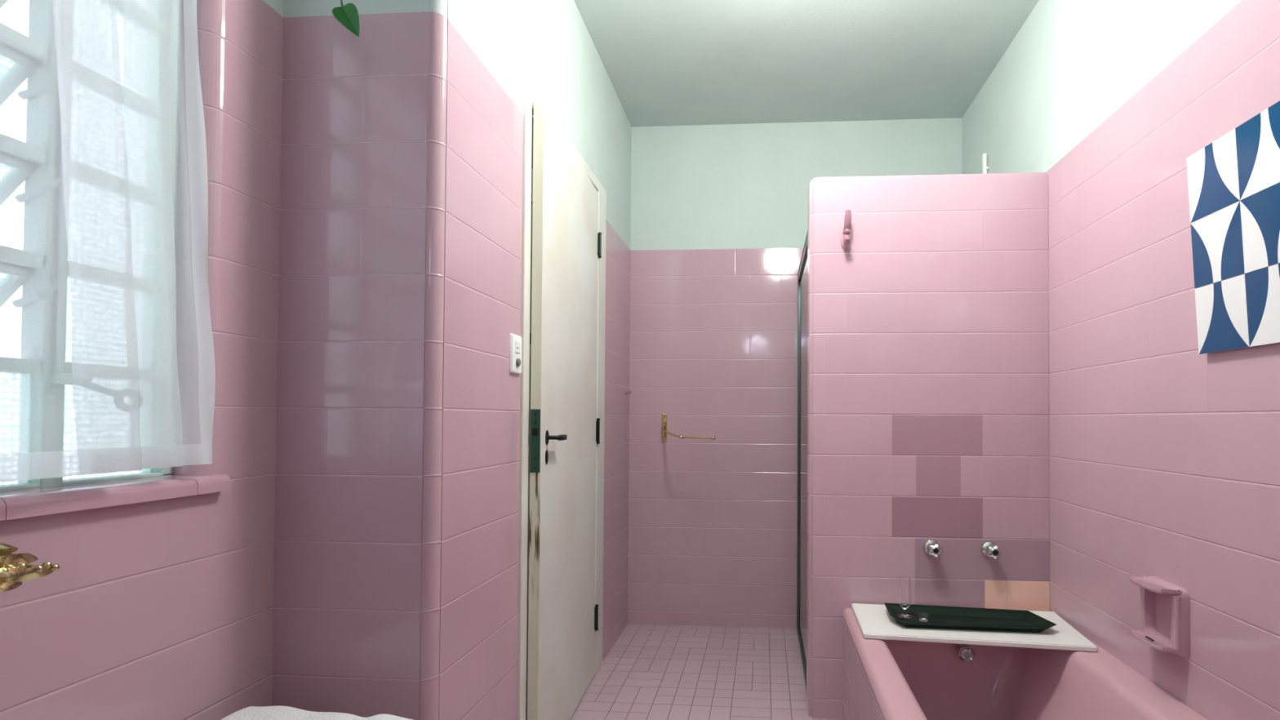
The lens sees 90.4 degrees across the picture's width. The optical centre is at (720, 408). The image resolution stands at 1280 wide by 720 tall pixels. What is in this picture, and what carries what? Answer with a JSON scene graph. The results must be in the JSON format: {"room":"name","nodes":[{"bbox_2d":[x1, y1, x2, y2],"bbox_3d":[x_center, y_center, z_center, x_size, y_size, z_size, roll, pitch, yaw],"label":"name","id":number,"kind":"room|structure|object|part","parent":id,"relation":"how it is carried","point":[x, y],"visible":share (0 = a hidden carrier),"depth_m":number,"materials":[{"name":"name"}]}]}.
{"room":"bathroom","nodes":[
{"label":"bathroom","id":0,"kind":"room"},
{"bbox_2d":[0,0,284,719],"bbox_3d":[-1.187,-0.255,-0.287,0.130,2.688,3.454,0,-1,4],"label":"wall","id":1,"kind":"structure","parent":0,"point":[160,609],"depth_m":1.26,"materials":[{"name":"pink tile"}]},
{"bbox_2d":[0,542,59,592],"bbox_3d":[-1.019,0.225,0.596,0.087,0.104,0.664,0,-1,4],"label":"towel bar","id":2,"kind":"object","parent":1,"relation":"attached to","point":[15,568],"visible":1,"depth_m":0.87,"materials":[{"name":"gold metal"}]},
{"bbox_2d":[0,0,231,520],"bbox_3d":[-1.153,-0.453,0.499,0.215,1.209,1.600,0,-1,4],"label":"window","id":3,"kind":"structure","parent":1,"relation":"attached to","point":[42,268],"depth_m":1.09,"materials":[{"name":"paint"}]},
{"bbox_3d":[-1.181,-0.684,0.752,0.114,0.111,0.560,0,-1,4],"label":"tilting sash","id":4,"kind":"part","parent":3,"relation":"part of","materials":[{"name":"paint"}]},
{"bbox_3d":[-1.186,-0.179,0.743,0.098,0.095,0.544,0,-1,4],"label":"pane","id":5,"kind":"part","parent":3,"relation":"part of","materials":[{"name":"clear glass"}]},
{"bbox_3d":[-1.185,-0.349,0.746,0.098,0.095,0.544,0,-1,4],"label":"pane","id":6,"kind":"part","parent":3,"relation":"part of","materials":[{"name":"clear glass"}]},
{"bbox_3d":[-1.183,-0.518,0.749,0.096,0.093,0.544,0,-1,4],"label":"pane","id":7,"kind":"part","parent":3,"relation":"part of","materials":[{"name":"clear glass"}]},
{"bbox_3d":[-1.130,0.027,0.736,0.004,0.176,0.560,0,-1,4],"label":"pane","id":8,"kind":"part","parent":3,"relation":"part of","materials":[{"name":"clear glass"}]},
{"bbox_3d":[-1.186,-0.179,0.743,0.117,0.114,0.560,0,-1,4],"label":"tilting sash","id":9,"kind":"part","parent":3,"relation":"part of","materials":[{"name":"paint"}]},
{"bbox_3d":[-1.185,-0.349,0.746,0.117,0.114,0.560,0,-1,4],"label":"tilting sash","id":10,"kind":"part","parent":3,"relation":"part of","materials":[{"name":"paint"}]},
{"bbox_3d":[-1.183,-0.518,0.749,0.116,0.113,0.560,0,-1,4],"label":"tilting sash","id":11,"kind":"part","parent":3,"relation":"part of","materials":[{"name":"paint"}]},
{"bbox_3d":[-1.057,-0.023,1.088,0.021,0.057,0.102,0,-1,12],"label":"lever handle","id":12,"kind":"part","parent":3,"relation":"part of","materials":[{"name":"metal"}]},
{"bbox_3d":[-1.102,0.034,1.132,0.004,0.176,0.171,0,-1,4],"label":"pane","id":13,"kind":"part","parent":3,"relation":"part of","materials":[{"name":"clear glass"}]},
{"bbox_3d":[-1.101,-0.150,1.135,0.004,0.148,0.171,0,-1,4],"label":"pane","id":14,"kind":"part","parent":3,"relation":"part of","materials":[{"name":"clear glass"}]},
{"bbox_3d":[-1.101,-0.320,1.138,0.004,0.148,0.171,0,-1,4],"label":"pane","id":15,"kind":"part","parent":3,"relation":"part of","materials":[{"name":"clear glass"}]},
{"bbox_3d":[-1.100,-0.489,1.141,0.004,0.146,0.171,0,-1,4],"label":"pane","id":16,"kind":"part","parent":3,"relation":"part of","materials":[{"name":"clear glass"}]},
{"bbox_3d":[-1.124,0.135,0.487,0.152,0.033,1.600,0,-1,4],"label":"sill","id":17,"kind":"part","parent":3,"relation":"part of","materials":[{"name":"pink tile"}]},
{"bbox_3d":[-1.099,-0.655,1.144,0.004,0.143,0.171,0,-1,4],"label":"pane","id":18,"kind":"part","parent":3,"relation":"part of","materials":[{"name":"clear glass"}]},
{"bbox_3d":[-1.098,-0.821,1.147,0.004,0.144,0.171,0,-1,4],"label":"pane","id":19,"kind":"part","parent":3,"relation":"part of","materials":[{"name":"clear glass"}]},
{"bbox_3d":[-1.041,-1.098,0.443,0.054,0.050,1.700,0,-1,4],"label":"curtain rod","id":20,"kind":"object","parent":1,"relation":"attached to","visible":0},
{"bbox_2d":[0,0,215,482],"bbox_3d":[-1.018,-0.497,0.441,0.058,1.180,1.563,0,-1,3],"label":"curtain","id":21,"kind":"object","parent":20,"relation":"hanging from","point":[14,467],"visible":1,"depth_m":1.17,"materials":[{"name":"white fabric"}]},
{"bbox_2d":[271,0,631,719],"bbox_3d":[-0.757,-0.206,2.421,0.394,2.688,2.009,0,-1,4],"label":"wall","id":22,"kind":"structure","parent":0,"point":[396,571],"depth_m":1.43,"materials":[{"name":"pink tile"}]},
{"bbox_2d":[509,333,521,374],"bbox_3d":[-0.592,-0.157,1.837,0.016,0.115,0.074,0,-1,4],"label":"light switch","id":23,"kind":"object","parent":22,"relation":"attached to","point":[515,340],"visible":1,"depth_m":1.82,"materials":[{"name":"white plastic"}]},
{"bbox_2d":[516,76,606,719],"bbox_3d":[-0.595,0.073,2.362,0.240,2.130,0.962,0,-1,4],"label":"door","id":24,"kind":"structure","parent":22,"relation":"in","point":[560,602],"depth_m":2.12,"materials":[{"name":"white paint"}]},
{"bbox_3d":[-0.564,0.099,1.922,0.030,0.193,0.004,0,-1,1],"label":"lock plate","id":25,"kind":"part","parent":24,"relation":"part of","materials":[{"name":"green metal"}]},
{"bbox_3d":[-0.521,0.094,2.018,0.045,0.018,0.096,0,-1,4],"label":"handle","id":26,"kind":"part","parent":24,"relation":"part of","materials":[{"name":"metal"}]},
{"bbox_2d":[569,623,842,719],"bbox_3d":[-0.007,1.111,0.614,2.150,0.001,5.463,0,-1,4],"label":"floor","id":27,"kind":"structure","parent":0,"point":[651,672],"depth_m":2.68,"materials":[{"name":"pink tile"}]},
{"bbox_2d":[796,230,808,688],"bbox_3d":[0.386,0.217,2.894,0.026,1.870,0.890,0,-1,4],"label":"shower door","id":28,"kind":"structure","parent":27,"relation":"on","point":[802,455],"depth_m":3.01,"materials":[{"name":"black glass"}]},
{"bbox_2d":[842,607,1208,719],"bbox_3d":[0.759,0.925,1.465,0.738,0.410,1.660,0,-1,4],"label":"bathtub","id":29,"kind":"object","parent":27,"relation":"on","point":[882,679],"visible":0.73,"depth_m":1.99,"materials":[{"name":"pink ceramic"}]},
{"bbox_3d":[0.840,0.830,2.189,0.068,0.071,0.094,0,-1,4],"label":"spout","id":30,"kind":"part","parent":29,"relation":"part of","materials":[{"name":"silver metal"}]},
{"bbox_2d":[851,603,1097,651],"bbox_3d":[0.804,0.721,2.107,0.703,0.016,0.350,0,-1,9],"label":"board","id":31,"kind":"object","parent":29,"relation":"on","point":[874,621],"visible":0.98,"depth_m":1.98,"materials":[{"name":"white laminate"}]},
{"bbox_2d":[884,603,1056,632],"bbox_3d":[0.821,0.699,2.099,0.514,0.026,0.199,0,-1,7],"label":"tray","id":32,"kind":"object","parent":31,"relation":"on","point":[940,616],"visible":1,"depth_m":2.11,"materials":[{"name":"green paint"}]},
{"bbox_2d":[897,577,912,618],"bbox_3d":[0.625,0.641,2.141,0.050,0.128,0.050,0,-1,4],"label":"glass","id":33,"kind":"object","parent":32,"relation":"on","point":[904,589],"visible":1,"depth_m":2.13,"materials":[{"name":"clear glass"}]},
{"bbox_2d":[916,612,929,622],"bbox_3d":[0.674,0.694,2.096,0.042,0.022,0.042,0,-1,4],"label":"glass dish","id":34,"kind":"object","parent":32,"relation":"on","point":[922,616],"visible":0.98,"depth_m":2.08,"materials":[{"name":"clear glass"}]},
{"bbox_3d":[-0.819,0.881,1.144,0.315,0.468,0.260,0,-1,4],"label":"laundry hamper","id":35,"kind":"object","parent":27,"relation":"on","visible":0},
{"bbox_2d":[221,706,413,719],"bbox_3d":[-0.787,0.624,1.146,0.395,0.071,0.280,0,-1,4],"label":"towel","id":36,"kind":"object","parent":35,"relation":"on","point":[251,713],"visible":1,"depth_m":1.23,"materials":[{"name":"fabric"}]},
{"bbox_2d":[627,117,962,628],"bbox_3d":[0.385,-0.184,3.348,1.796,2.688,0.001,0,-1,4],"label":"wall","id":37,"kind":"structure","parent":0,"point":[719,213],"depth_m":3.37,"materials":[{"name":"pink tile"}]},
{"bbox_2d":[662,413,715,440],"bbox_3d":[-0.203,0.099,3.174,0.107,0.148,0.479,1,-1,-35],"label":"towel rail","id":38,"kind":"object","parent":37,"relation":"attached to","point":[664,432],"visible":1,"depth_m":3.35,"materials":[{"name":"gold metal"}]},
{"bbox_3d":[-0.301,0.102,3.387,0.026,0.148,0.006,0,-1,4],"label":"wall plate","id":39,"kind":"part","parent":38,"relation":"part of","materials":[{"name":"gold metal"}]},
{"bbox_3d":[-0.199,0.131,3.157,0.100,0.046,0.452,1,-1,-38],"label":"swivel arm","id":40,"kind":"part","parent":38,"relation":"part of","materials":[{"name":"gold metal"}]},
{"bbox_2d":[573,0,1039,126],"bbox_3d":[0.006,-1.602,0.661,2.150,0.050,5.463,0,-1,4],"label":"ceiling","id":41,"kind":"structure","parent":0,"point":[666,62],"depth_m":2.74,"materials":[{"name":"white paint"}]},
{"bbox_2d":[332,0,359,36],"bbox_3d":[-0.773,-1.161,1.297,0.195,0.815,0.200,0,-1,4],"label":"plant","id":42,"kind":"object","parent":41,"relation":"hanging from","point":[347,15],"visible":1,"depth_m":1.28,"materials":[{"name":"green plant"}]},
{"bbox_2d":[806,172,1049,719],"bbox_3d":[0.763,0.139,2.367,0.862,2.012,0.110,0,-1,4],"label":"wall partition","id":43,"kind":"structure","parent":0,"point":[928,335],"depth_m":2.32,"materials":[{"name":"pink tile"}]},
{"bbox_2d":[840,209,851,249],"bbox_3d":[0.464,-0.655,2.314,0.040,0.135,0.066,0,-1,4],"label":"robe hook","id":44,"kind":"object","parent":43,"relation":"attached to","point":[846,233],"visible":1,"depth_m":2.30,"materials":[{"name":"pink ceramic"}]},
{"bbox_3d":[0.466,-0.637,2.340,0.040,0.100,0.013,0,-1,4],"label":"plate","id":45,"kind":"part","parent":44,"relation":"part of","materials":[{"name":"pink ceramic"}]},
{"bbox_2d":[923,539,942,558],"bbox_3d":[0.768,0.508,2.273,0.060,0.060,0.063,0,-1,4],"label":"tap","id":46,"kind":"object","parent":43,"relation":"attached to","point":[931,547],"visible":1,"depth_m":2.25,"materials":[{"name":"silver metal"}]},
{"bbox_3d":[0.769,0.508,2.260,0.054,0.054,0.037,0,-1,4],"label":"handle","id":47,"kind":"part","parent":46,"relation":"part of","materials":[{"name":"silver metal"}]},
{"bbox_2d":[980,540,1002,559],"bbox_3d":[0.973,0.510,2.259,0.060,0.060,0.063,0,-1,4],"label":"tap","id":48,"kind":"object","parent":43,"relation":"attached to","point":[988,548],"visible":1,"depth_m":2.24,"materials":[{"name":"silver metal"}]},
{"bbox_3d":[0.973,0.511,2.246,0.054,0.054,0.037,0,-1,4],"label":"handle","id":49,"kind":"part","parent":48,"relation":"part of","materials":[{"name":"silver metal"}]},
{"bbox_2d":[961,0,1279,719],"bbox_3d":[1.072,-0.229,0.563,0.001,2.688,5.463,0,-1,4],"label":"wall","id":50,"kind":"structure","parent":0,"point":[1164,455],"depth_m":1.71,"materials":[{"name":"pink tile"}]},
{"bbox_2d":[982,153,988,173],"bbox_3d":[1.225,-0.836,2.918,0.024,0.685,0.028,0,-1,4],"label":"pipe","id":51,"kind":"object","parent":50,"relation":"attached to","point":[984,156],"visible":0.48,"depth_m":2.92,"materials":[{"name":"white plastic"}]},
{"bbox_2d":[1129,575,1190,657],"bbox_3d":[1.106,0.527,1.608,0.070,0.170,0.160,0,-1,4],"label":"soap dish","id":52,"kind":"object","parent":50,"relation":"attached to","point":[1164,626],"visible":1,"depth_m":1.59,"materials":[{"name":"pink ceramic"}]},
{"bbox_3d":[1.124,0.525,1.674,0.020,0.131,0.020,0,-1,4],"label":"post","id":53,"kind":"part","parent":52,"relation":"part of","materials":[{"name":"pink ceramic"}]},
{"bbox_2d":[1131,630,1179,653],"bbox_3d":[1.102,0.593,1.607,0.054,0.012,0.150,0,-1,4],"label":"soap shelf","id":54,"kind":"object","parent":52,"relation":"attached to","point":[1159,640],"depth_m":1.60,"materials":[{"name":"pink ceramic"}]},
{"bbox_3d":[1.115,0.523,1.540,0.020,0.131,0.020,0,-1,4],"label":"post","id":55,"kind":"part","parent":52,"relation":"part of","materials":[{"name":"pink ceramic"}]},
{"bbox_2d":[1186,100,1279,354],"bbox_3d":[1.097,-0.361,1.247,0.038,0.462,0.462,0,-1,4],"label":"wall art","id":56,"kind":"object","parent":50,"relation":"attached to","point":[1233,181],"visible":1,"depth_m":1.33,"materials":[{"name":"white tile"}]}
]}

